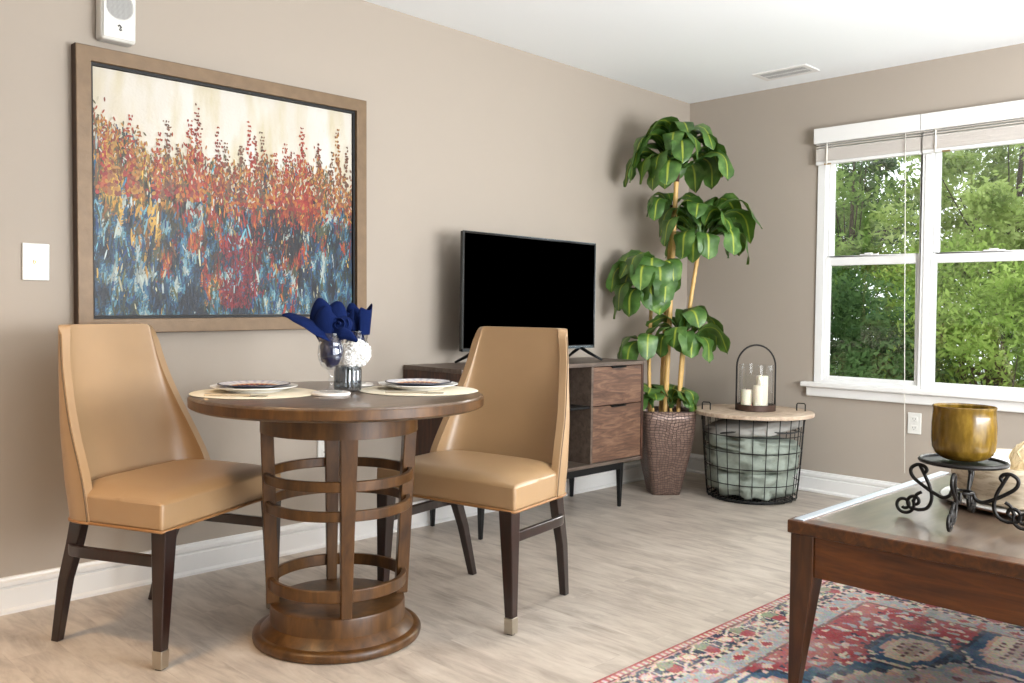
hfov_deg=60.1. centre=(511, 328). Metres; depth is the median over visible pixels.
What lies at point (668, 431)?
potted plant
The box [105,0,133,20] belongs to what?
grille
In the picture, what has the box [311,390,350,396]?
coaster
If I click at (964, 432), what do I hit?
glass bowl
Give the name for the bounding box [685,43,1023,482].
wall
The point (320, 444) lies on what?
wall outlet
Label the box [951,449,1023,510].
bowl
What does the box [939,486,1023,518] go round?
serving tray
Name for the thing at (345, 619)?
dining table
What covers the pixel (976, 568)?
coffee table
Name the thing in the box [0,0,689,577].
wall
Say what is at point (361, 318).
napkin
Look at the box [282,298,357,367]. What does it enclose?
napkin
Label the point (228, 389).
dinner plate
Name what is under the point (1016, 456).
decorative ball
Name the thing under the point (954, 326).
leafy tree
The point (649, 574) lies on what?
floor
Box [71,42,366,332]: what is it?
framed painting
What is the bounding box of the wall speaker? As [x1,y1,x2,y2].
[96,0,135,46]
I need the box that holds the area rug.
[593,580,1023,682]
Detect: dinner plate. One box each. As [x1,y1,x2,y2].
[210,383,297,392]
[378,381,457,390]
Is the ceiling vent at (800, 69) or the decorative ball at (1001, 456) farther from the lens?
the ceiling vent at (800, 69)
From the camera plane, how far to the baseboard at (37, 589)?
3.50 m
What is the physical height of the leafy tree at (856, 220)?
7.919 m
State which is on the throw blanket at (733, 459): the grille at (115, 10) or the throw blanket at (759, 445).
the throw blanket at (759, 445)
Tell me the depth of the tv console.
4.62 m
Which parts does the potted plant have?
planter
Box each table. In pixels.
[187,381,483,664]
[695,401,814,504]
[787,471,1023,682]
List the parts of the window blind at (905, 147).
rail, tilt cord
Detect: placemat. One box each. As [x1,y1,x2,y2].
[189,388,316,398]
[359,386,477,395]
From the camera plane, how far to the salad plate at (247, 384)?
2.84 m
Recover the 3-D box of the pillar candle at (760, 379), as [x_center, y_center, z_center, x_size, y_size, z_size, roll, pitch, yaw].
[1.443,0.357,5.105,0.068,0.183,0.068,2,2,45]
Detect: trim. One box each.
[800,381,1023,412]
[920,130,928,388]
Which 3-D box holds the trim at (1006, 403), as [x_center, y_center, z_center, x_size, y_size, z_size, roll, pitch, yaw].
[2.238,0.373,4.787,1.417,0.085,0.062,2,2,45]
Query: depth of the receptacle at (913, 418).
4.85 m
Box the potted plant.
[606,116,762,494]
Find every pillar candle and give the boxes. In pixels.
[741,388,751,404]
[753,385,764,405]
[756,374,767,405]
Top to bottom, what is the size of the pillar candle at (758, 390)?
0.133 m
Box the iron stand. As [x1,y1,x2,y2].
[895,453,1023,531]
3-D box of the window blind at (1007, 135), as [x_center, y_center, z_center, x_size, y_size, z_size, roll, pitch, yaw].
[2.449,-1.042,4.566,0.638,0.216,0.068,2,2,45]
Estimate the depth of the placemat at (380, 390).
2.88 m
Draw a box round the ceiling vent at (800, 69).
[752,64,819,80]
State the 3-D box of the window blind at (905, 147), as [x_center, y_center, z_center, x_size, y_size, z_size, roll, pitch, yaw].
[1.995,-0.190,5.019,0.605,1.950,0.068,2,2,45]
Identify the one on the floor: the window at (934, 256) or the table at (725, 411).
the table at (725, 411)
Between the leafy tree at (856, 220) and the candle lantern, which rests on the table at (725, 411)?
the candle lantern
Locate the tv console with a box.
[403,357,643,539]
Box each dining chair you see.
[51,323,280,670]
[377,326,569,635]
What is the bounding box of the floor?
[0,472,852,682]
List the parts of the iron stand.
scroll leg, scroll leg, plate, scroll leg, scroll leg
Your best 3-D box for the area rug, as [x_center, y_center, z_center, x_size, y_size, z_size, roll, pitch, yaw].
[0.992,1.016,2.150,1.560,0.008,2.420,2,2,45]
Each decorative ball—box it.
[992,453,1010,468]
[1008,441,1023,470]
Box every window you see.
[814,131,925,388]
[923,118,1023,395]
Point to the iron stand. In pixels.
(992, 464)
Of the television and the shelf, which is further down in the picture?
the shelf
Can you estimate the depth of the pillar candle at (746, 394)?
5.05 m
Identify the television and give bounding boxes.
[455,230,602,362]
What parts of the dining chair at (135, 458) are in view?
leg, backrest, leg, leg, seat, leg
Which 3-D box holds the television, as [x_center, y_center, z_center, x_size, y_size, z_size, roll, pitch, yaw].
[0.107,-0.146,4.528,0.256,0.638,0.982,2,2,45]
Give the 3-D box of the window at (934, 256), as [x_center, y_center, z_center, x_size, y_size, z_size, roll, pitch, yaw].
[2.523,-0.385,4.606,0.673,1.450,0.112,2,2,45]
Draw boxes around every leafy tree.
[830,252,961,383]
[831,151,995,337]
[835,151,1023,350]
[856,224,1023,387]
[865,143,1023,362]
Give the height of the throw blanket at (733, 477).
0.217 m
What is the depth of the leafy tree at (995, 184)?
12.02 m
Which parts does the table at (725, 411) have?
handle, lid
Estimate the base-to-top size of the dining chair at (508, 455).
0.987 m
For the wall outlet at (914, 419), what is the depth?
4.85 m
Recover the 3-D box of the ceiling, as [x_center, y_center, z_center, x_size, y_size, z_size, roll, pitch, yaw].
[0.856,-1.460,1.547,6.000,0.100,7.000,2,2,45]
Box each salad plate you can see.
[217,380,290,388]
[385,378,451,385]
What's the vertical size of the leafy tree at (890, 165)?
9.498 m
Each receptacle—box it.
[911,416,916,421]
[911,425,916,430]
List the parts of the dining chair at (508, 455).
leg, leg, seat, backrest, leg, leg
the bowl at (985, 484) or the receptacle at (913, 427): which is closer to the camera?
the bowl at (985, 484)
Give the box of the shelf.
[569,404,589,410]
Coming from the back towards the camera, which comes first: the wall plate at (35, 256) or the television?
the television
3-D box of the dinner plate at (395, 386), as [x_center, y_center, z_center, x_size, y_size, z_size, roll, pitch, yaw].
[-0.316,0.193,2.978,0.268,0.018,0.268,2,2,45]
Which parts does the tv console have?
panel, leg, leg, leg, frame, drawer, drawer, drawer pull, panel, drawer pull, leg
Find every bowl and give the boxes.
[931,403,997,461]
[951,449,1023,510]
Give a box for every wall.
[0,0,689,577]
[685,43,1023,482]
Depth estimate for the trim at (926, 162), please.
4.80 m
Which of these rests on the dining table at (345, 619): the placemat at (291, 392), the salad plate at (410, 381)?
the placemat at (291, 392)
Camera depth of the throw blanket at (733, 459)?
4.88 m
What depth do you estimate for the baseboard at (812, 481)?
5.18 m
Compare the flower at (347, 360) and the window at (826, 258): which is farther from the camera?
the window at (826, 258)
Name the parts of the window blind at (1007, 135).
rail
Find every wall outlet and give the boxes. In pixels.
[317,441,324,456]
[907,412,921,434]
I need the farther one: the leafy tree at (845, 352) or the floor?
the leafy tree at (845, 352)
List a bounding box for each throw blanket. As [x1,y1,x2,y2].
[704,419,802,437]
[705,432,800,459]
[705,444,799,474]
[707,465,797,500]
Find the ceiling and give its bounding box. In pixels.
[364,0,1023,103]
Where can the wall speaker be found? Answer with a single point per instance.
(115, 19)
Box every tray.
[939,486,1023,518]
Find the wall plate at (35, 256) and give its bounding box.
[22,243,48,280]
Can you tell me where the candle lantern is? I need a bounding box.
[735,344,775,411]
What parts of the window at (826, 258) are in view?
sash, sash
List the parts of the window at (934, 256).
sash, sash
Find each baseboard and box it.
[0,460,643,615]
[686,453,900,498]
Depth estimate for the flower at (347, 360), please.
2.84 m
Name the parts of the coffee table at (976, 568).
leg, frame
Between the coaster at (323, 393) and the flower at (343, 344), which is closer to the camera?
the coaster at (323, 393)
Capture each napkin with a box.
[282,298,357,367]
[346,303,372,346]
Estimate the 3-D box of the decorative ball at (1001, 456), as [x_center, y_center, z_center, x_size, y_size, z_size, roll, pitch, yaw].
[1.465,0.409,2.667,0.068,0.068,0.068,2,2,45]
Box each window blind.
[814,114,922,472]
[920,100,1023,153]
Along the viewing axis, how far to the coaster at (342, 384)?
3.04 m
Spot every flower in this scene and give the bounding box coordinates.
[340,341,350,382]
[341,349,357,387]
[344,338,371,386]
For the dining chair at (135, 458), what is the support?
on the floor
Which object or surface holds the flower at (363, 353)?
in the ribbed vase
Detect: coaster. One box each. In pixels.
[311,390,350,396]
[338,382,372,386]

